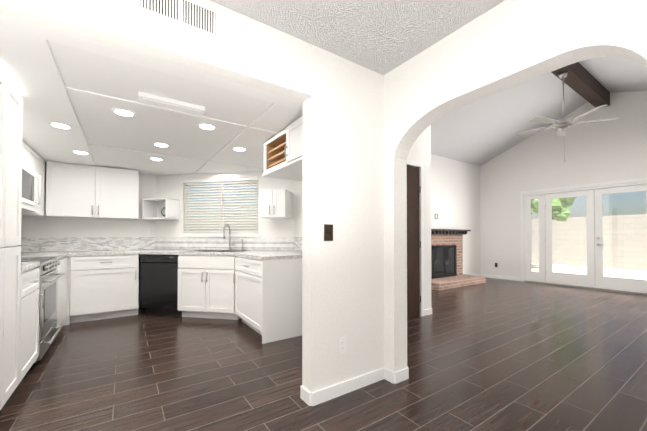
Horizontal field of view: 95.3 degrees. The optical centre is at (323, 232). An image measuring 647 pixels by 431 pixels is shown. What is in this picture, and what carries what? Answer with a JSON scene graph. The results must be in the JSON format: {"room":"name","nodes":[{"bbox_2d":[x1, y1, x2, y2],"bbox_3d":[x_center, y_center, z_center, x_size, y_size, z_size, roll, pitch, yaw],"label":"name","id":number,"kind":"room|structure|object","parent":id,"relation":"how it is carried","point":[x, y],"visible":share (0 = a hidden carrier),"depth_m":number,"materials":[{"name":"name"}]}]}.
{"room":"dining area","nodes":[
{"label":"dining area","id":0,"kind":"room"},
{"bbox_2d":[0,13,301,185],"bbox_3d":[-1.740,-1.001,3.365,3.550,0.092,3.880,0,-1,-34],"label":"ceiling","id":1,"kind":"structure","parent":0,"point":[82,87],"depth_m":2.32,"materials":[{"name":"white paint"}]},
{"bbox_2d":[48,122,72,128],"bbox_3d":[-2.357,-0.961,2.644,0.169,0.008,0.169,1,-1,-43],"label":"recessed light","id":2,"kind":"object","parent":1,"relation":"in","point":[54,124],"depth_m":2.62,"materials":[{"name":"white"}]},
{"bbox_2d":[72,150,89,154],"bbox_3d":[-2.872,-0.951,3.491,0.169,0.008,0.169,0,-1,32],"label":"recessed light","id":3,"kind":"object","parent":1,"relation":"in","point":[74,151],"depth_m":3.47,"materials":[{"name":"white plastic"}]},
{"bbox_2d":[111,108,136,116],"bbox_3d":[-1.620,-0.976,2.395,0.169,0.008,0.169,0,-1,32],"label":"recessed light","id":4,"kind":"object","parent":1,"relation":"in","point":[129,113],"depth_m":2.38,"materials":[{"name":"white"}]},
{"bbox_2d":[149,157,163,160],"bbox_3d":[-2.173,-0.959,3.832,0.169,0.008,0.169,0,-1,32],"label":"recessed light","id":5,"kind":"object","parent":1,"relation":"in","point":[151,158],"depth_m":3.83,"materials":[{"name":"white plastic"}]},
{"bbox_2d":[152,142,169,147],"bbox_3d":[-1.782,-0.966,3.240,0.169,0.008,0.169,1,-1,-43],"label":"recessed light","id":6,"kind":"object","parent":1,"relation":"in","point":[157,144],"depth_m":3.23,"materials":[{"name":"white"}]},
{"bbox_2d":[138,91,204,114],"bbox_3d":[-1.127,-0.960,2.204,0.440,0.039,0.110,0,-1,-34],"label":"fluorescent light","id":7,"kind":"object","parent":1,"relation":"in","point":[152,99],"visible":1,"depth_m":2.17,"materials":[{"name":"white plastic"}]},
{"bbox_2d":[197,123,216,129],"bbox_3d":[-1.065,-0.972,2.699,0.169,0.008,0.169,0,-1,32],"label":"recessed light","id":8,"kind":"object","parent":1,"relation":"in","point":[206,126],"depth_m":2.68,"materials":[{"name":"white"}]},
{"bbox_2d":[232,147,246,150],"bbox_3d":[-0.968,-0.964,3.394,0.169,0.008,0.169,1,-1,-43],"label":"recessed light","id":9,"kind":"object","parent":1,"relation":"in","point":[234,148],"depth_m":3.39,"materials":[{"name":"white"}]},
{"bbox_2d":[21,165,301,306],"bbox_3d":[-1.698,-0.046,3.404,3.676,2.440,3.916,0,-1,-34],"label":"wall","id":10,"kind":"structure","parent":0,"point":[162,186],"depth_m":4.51,"materials":[{"name":"paint"}]},
{"bbox_2d":[21,141,44,215],"bbox_3d":[-3.500,-0.590,3.354,0.384,0.725,0.989,0,-1,-34],"label":"upper cabinet","id":11,"kind":"object","parent":10,"relation":"attached to","point":[33,160],"visible":0.29,"depth_m":3.57,"materials":[{"name":"white wood"}]},
{"bbox_2d":[21,162,40,211],"bbox_3d":[-2.945,-0.425,2.655,0.515,0.410,0.770,0,-1,-34],"label":"microwave","id":12,"kind":"object","parent":11,"relation":"in","point":[31,189],"visible":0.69,"depth_m":2.82,"materials":[{"name":"white plastic"}]},
{"bbox_2d":[46,161,138,219],"bbox_3d":[-3.290,-0.579,4.271,1.030,0.725,0.384,0,-1,-34],"label":"upper cabinet","id":13,"kind":"object","parent":10,"relation":"attached to","point":[83,191],"visible":1,"depth_m":4.12,"materials":[{"name":"white wood"}]},
{"bbox_2d":[145,228,149,234],"bbox_3d":[-2.856,-0.030,4.774,0.070,0.115,0.008,0,-1,-34],"label":"outlet","id":14,"kind":"object","parent":10,"relation":"attached to","point":[147,231],"visible":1,"depth_m":4.77,"materials":[{"name":"white plastic"}]},
{"bbox_2d":[17,237,301,251],"bbox_3d":[-2.004,0.157,3.758,3.326,0.198,2.669,0,-1,-34],"label":"backsplash","id":15,"kind":"structure","parent":10,"relation":"attached to","point":[40,244],"depth_m":4.50,"materials":[{"name":"stone"}]},
{"bbox_2d":[142,198,178,219],"bbox_3d":[-2.570,-0.372,4.669,0.420,0.320,0.297,0,-1,11],"label":"open corner shelf","id":16,"kind":"object","parent":10,"relation":"attached to","point":[160,208],"visible":1,"depth_m":4.65,"materials":[{"name":"white wood"}]},
{"bbox_2d":[180,181,259,236],"bbox_3d":[-1.631,-0.399,4.680,1.360,0.925,0.130,0,-1,11],"label":"kitchen window","id":17,"kind":"structure","parent":10,"relation":"in","point":[220,216],"depth_m":4.70,"materials":[{"name":"white"}]},
{"bbox_2d":[183,177,257,233],"bbox_3d":[-1.635,-0.422,4.662,1.280,0.870,0.057,0,-1,11],"label":"window blind","id":18,"kind":"object","parent":17,"relation":"attached to","point":[221,181],"visible":0.96,"depth_m":4.65,"materials":[{"name":"white plastic"}]},
{"bbox_2d":[260,189,292,218],"bbox_3d":[-0.684,-0.411,4.263,0.376,0.390,0.384,0,-1,11],"label":"upper cabinet","id":19,"kind":"object","parent":10,"relation":"attached to","point":[276,204],"visible":1,"depth_m":4.12,"materials":[{"name":"white wood"}]},
{"bbox_2d":[0,0,383,392],"bbox_3d":[-1.448,-0.073,1.135,4.600,2.440,0.120,0,-1,-34],"label":"wall","id":20,"kind":"structure","parent":0,"point":[341,99],"depth_m":2.05,"materials":[{"name":"paint"}]},
{"bbox_2d":[135,0,219,39],"bbox_3d":[-0.750,-1.168,1.544,0.400,0.170,0.009,0,-1,-34],"label":"air vent","id":21,"kind":"object","parent":20,"relation":"in","point":[197,16],"visible":1,"depth_m":1.56,"materials":[{"name":"white metal"}]},
{"bbox_2d":[262,117,301,180],"bbox_3d":[-0.142,-0.781,2.804,0.565,0.355,1.120,0,-1,-34],"label":"upper cabinet","id":22,"kind":"object","parent":20,"relation":"attached to","point":[282,154],"visible":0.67,"depth_m":2.85,"materials":[{"name":"white wood"}]},
{"bbox_2d":[324,224,332,240],"bbox_3d":[0.038,-0.002,2.061,0.075,0.115,0.015,0,-1,-34],"label":"light switch","id":23,"kind":"object","parent":20,"relation":"attached to","point":[328,232],"visible":1,"depth_m":2.06,"materials":[{"name":"brown metal"}]},
{"bbox_2d":[338,336,345,353],"bbox_3d":[0.136,0.809,2.122,0.070,0.115,0.008,0,-1,-34],"label":"outlet","id":24,"kind":"object","parent":20,"relation":"attached to","point":[341,345],"visible":1,"depth_m":2.12,"materials":[{"name":"white plastic"}]},
{"bbox_2d":[0,277,646,430],"bbox_3d":[1.209,1.220,3.082,11.600,0.100,7.980,0,-1,-34],"label":"floor","id":25,"kind":"structure","parent":0,"point":[492,354],"depth_m":2.40,"materials":[{"name":"brown wood"}]},
{"bbox_2d":[0,70,22,409],"bbox_3d":[-2.171,0.102,1.597,0.617,2.100,0.700,0,-1,-34],"label":"pantry cabinet","id":26,"kind":"object","parent":25,"relation":"on","point":[11,112],"visible":1,"depth_m":1.88,"materials":[{"name":"white wood"}]},
{"bbox_2d":[19,267,43,382],"bbox_3d":[-2.512,0.719,2.122,0.650,0.880,0.556,0,-1,-34],"label":"base cabinet","id":27,"kind":"object","parent":25,"relation":"on","point":[29,323],"visible":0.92,"depth_m":2.27,"materials":[{"name":"white wood"}]},
{"bbox_2d":[21,257,64,362],"bbox_3d":[-2.864,0.645,2.697,0.672,1.040,0.780,0,-1,-34],"label":"range","id":28,"kind":"object","parent":25,"relation":"on","point":[49,275],"visible":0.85,"depth_m":2.74,"materials":[{"name":"silver metal"}]},
{"bbox_2d":[55,257,66,328],"bbox_3d":[-3.332,0.732,3.298,0.616,0.880,0.729,0,-1,-34],"label":"base cabinet","id":29,"kind":"object","parent":25,"relation":"on","point":[62,297],"visible":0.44,"depth_m":3.48,"materials":[{"name":"white wood"}]},
{"bbox_2d":[60,256,70,325],"bbox_3d":[-3.695,0.739,3.855,0.642,0.880,0.592,0,-1,-34],"label":"cabinet filler","id":30,"kind":"object","parent":25,"relation":"on","point":[67,320],"visible":0.08,"depth_m":3.78,"materials":[{"name":"white wood"}]},
{"bbox_2d":[70,254,138,322],"bbox_3d":[-3.101,0.743,4.223,0.746,0.880,0.650,0,-1,-34],"label":"base cabinet","id":31,"kind":"object","parent":25,"relation":"on","point":[104,286],"visible":0.96,"depth_m":3.98,"materials":[{"name":"white wood"}]},
{"bbox_2d":[140,254,181,316],"bbox_3d":[-2.261,0.748,4.424,0.599,0.875,0.600,0,-1,11],"label":"dishwasher","id":32,"kind":"object","parent":25,"relation":"on","point":[159,286],"visible":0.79,"depth_m":4.14,"materials":[{"name":"black metal"}]},
{"bbox_2d":[178,255,239,319],"bbox_3d":[-1.545,0.744,4.277,0.850,0.880,0.650,0,-1,11],"label":"base cabinet","id":33,"kind":"object","parent":25,"relation":"on","point":[206,286],"visible":0.83,"depth_m":4.00,"materials":[{"name":"white wood"}]},
{"bbox_2d":[21,249,301,271],"bbox_3d":[-2.002,0.277,3.753,3.324,0.039,2.673,0,-1,-34],"label":"countertop","id":34,"kind":"structure","parent":33,"relation":"on","point":[253,254],"depth_m":3.92,"materials":[{"name":"stone"}]},
{"bbox_2d":[184,250,248,251],"bbox_3d":[-1.545,0.360,4.282,0.792,0.200,0.412,0,-1,11],"label":"sink basin","id":35,"kind":"object","parent":34,"relation":"in","point":[217,251],"visible":0.25,"depth_m":4.43,"materials":[{"name":"silver metal"}]},
{"bbox_2d":[223,224,243,249],"bbox_3d":[-1.379,0.066,4.465,0.304,0.397,0.217,0,-1,-34],"label":"gooseneck faucet","id":36,"kind":"object","parent":34,"relation":"on","point":[230,247],"visible":1,"depth_m":4.50,"materials":[{"name":"silver metal"}]},
{"bbox_2d":[233,256,301,343],"bbox_3d":[-0.551,0.738,3.744,0.927,0.880,0.939,0,-1,-34],"label":"base cabinet","id":37,"kind":"object","parent":25,"relation":"on","point":[268,300],"visible":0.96,"depth_m":3.28,"materials":[{"name":"white wood"}]},
{"bbox_2d":[431,229,485,289],"bbox_3d":[3.034,0.563,6.987,1.900,1.305,0.617,0,-1,-34],"label":"brick fireplace","id":38,"kind":"object","parent":25,"relation":"on","point":[446,258],"visible":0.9,"depth_m":7.09,"materials":[{"name":"red brick"}]},
{"bbox_2d":[210,0,504,74],"bbox_3d":[-0.453,-1.361,-0.422,4.720,0.100,3.840,0,-1,-34],"label":"ceiling","id":39,"kind":"structure","parent":0,"point":[382,37],"depth_m":1.80,"materials":[{"name":"white paint"}]},
{"bbox_2d":[407,125,434,309],"bbox_3d":[0.782,-0.971,3.869,1.850,4.300,0.120,0,-1,-34],"label":"wall","id":40,"kind":"structure","parent":0,"point":[420,151],"depth_m":4.28,"materials":[{"name":"paint"}]},
{"bbox_2d":[407,165,420,318],"bbox_3d":[1.041,0.118,3.946,0.812,2.108,0.123,0,-1,-34],"label":"closet door","id":41,"kind":"structure","parent":40,"relation":"in","point":[413,281],"depth_m":4.12,"materials":[{"name":"brown wood"}]},
{"bbox_2d":[407,159,423,316],"bbox_3d":[1.022,0.088,3.974,0.950,2.185,0.076,0,-1,-34],"label":"door frame","id":42,"kind":"structure","parent":40,"relation":"attached to","point":[420,165],"depth_m":4.19,"materials":[{"name":"white wood"}]},
{"bbox_2d":[424,308,431,314],"bbox_3d":[1.113,1.150,5.016,0.014,0.085,1.714,0,-1,-34],"label":"baseboard","id":43,"kind":"structure","parent":40,"relation":"attached to","point":[428,311],"depth_m":4.25,"materials":[{"name":"white wood"}]},
{"bbox_2d":[431,154,480,274],"bbox_3d":[2.494,-0.934,7.088,4.840,4.300,0.120,0,-1,-34],"label":"wall","id":44,"kind":"structure","parent":0,"point":[452,193],"depth_m":7.80,"materials":[{"name":"paint"}]},
{"bbox_2d":[384,0,646,371],"bbox_3d":[1.247,-0.908,1.404,0.150,4.117,4.720,0,-1,-34],"label":"wall","id":45,"kind":"structure","parent":0,"point":[504,45],"depth_m":1.79,"materials":[{"name":"paint"}]},
{"bbox_2d":[431,57,646,165],"bbox_3d":[3.414,-2.488,4.212,6.570,1.198,5.940,0,-1,-34],"label":"ceiling","id":46,"kind":"structure","parent":0,"point":[482,131],"depth_m":6.11,"materials":[{"name":"white paint"}]},
{"bbox_2d":[551,62,609,107],"bbox_3d":[3.224,-2.805,4.389,6.450,0.280,0.200,0,-1,-34],"label":"ridge beam","id":47,"kind":"structure","parent":46,"relation":"attached to","point":[582,81],"depth_m":5.40,"materials":[{"name":"brown wood"}]},
{"bbox_2d":[515,71,617,161],"bbox_3d":[3.958,-1.920,4.934,1.361,1.477,1.310,0,-1,-34],"label":"ceiling fan","id":48,"kind":"object","parent":47,"relation":"hanging from","point":[562,124],"visible":1,"depth_m":4.84,"materials":[{"name":"silver metal"}]},
{"bbox_2d":[480,91,646,277],"bbox_3d":[6.082,-0.946,6.006,0.120,4.300,5.940,0,-1,-34],"label":"wall","id":49,"kind":"structure","parent":0,"point":[605,151],"depth_m":6.87,"materials":[{"name":"paint"}]},
{"bbox_2d":[481,274,520,280],"bbox_3d":[4.714,1.183,7.876,0.014,0.085,1.030,0,-1,-34],"label":"baseboard","id":50,"kind":"structure","parent":49,"relation":"attached to","point":[486,275],"depth_m":7.82,"materials":[{"name":"white wood"}]},
{"bbox_2d":[520,177,646,281],"bbox_3d":[5.786,0.072,6.308,0.015,2.270,2.810,0,-1,-34],"label":"door frame","id":51,"kind":"structure","parent":49,"relation":"attached to","point":[522,193],"depth_m":7.13,"materials":[{"name":"white wood"}]},
{"bbox_2d":[524,181,646,294],"bbox_3d":[5.819,0.110,6.330,0.138,2.196,2.662,0,-1,-34],"label":"door unit","id":52,"kind":"structure","parent":49,"relation":"in","point":[594,278],"depth_m":6.43,"materials":[{"name":"white"}]},
{"label":"outside","id":53,"kind":"structure","parent":0,"visible":0},
{"bbox_2d":[531,263,646,279],"bbox_3d":[6.826,1.310,7.803,28.600,0.130,29.880,0,-1,-34],"label":"ground","id":54,"kind":"structure","parent":53,"point":[575,269],"depth_m":9.69,"materials":[{"name":"beige concrete"}]},
{"bbox_2d":[531,197,576,220],"bbox_3d":[7.335,-0.845,10.727,3.204,4.258,3.242,0,-1,-34],"label":"tree","id":55,"kind":"object","parent":54,"relation":"on","point":[555,214],"depth_m":9.85,"materials":[{"name":"green plant"}]},
{"bbox_2d":[531,214,646,269],"bbox_3d":[11.407,0.308,9.791,0.200,1.920,28.000,0,-1,-34],"label":"wall","id":56,"kind":"structure","parent":54,"relation":"on","point":[609,253],"depth_m":10.92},
{"bbox_3d":[2.327,-0.999,1.462,11.440,4.300,3.840,0,-1,-34],"label":"wall","id":57,"kind":"structure","parent":0,"visible":0},
{"bbox_2d":[307,367,388,405],"bbox_3d":[0.206,1.117,2.154,0.704,0.085,0.030,0,-1,-34],"label":"baseboard","id":58,"kind":"structure","parent":57,"relation":"attached to","point":[309,398],"depth_m":2.13,"materials":[{"name":"white wood"}]}
]}

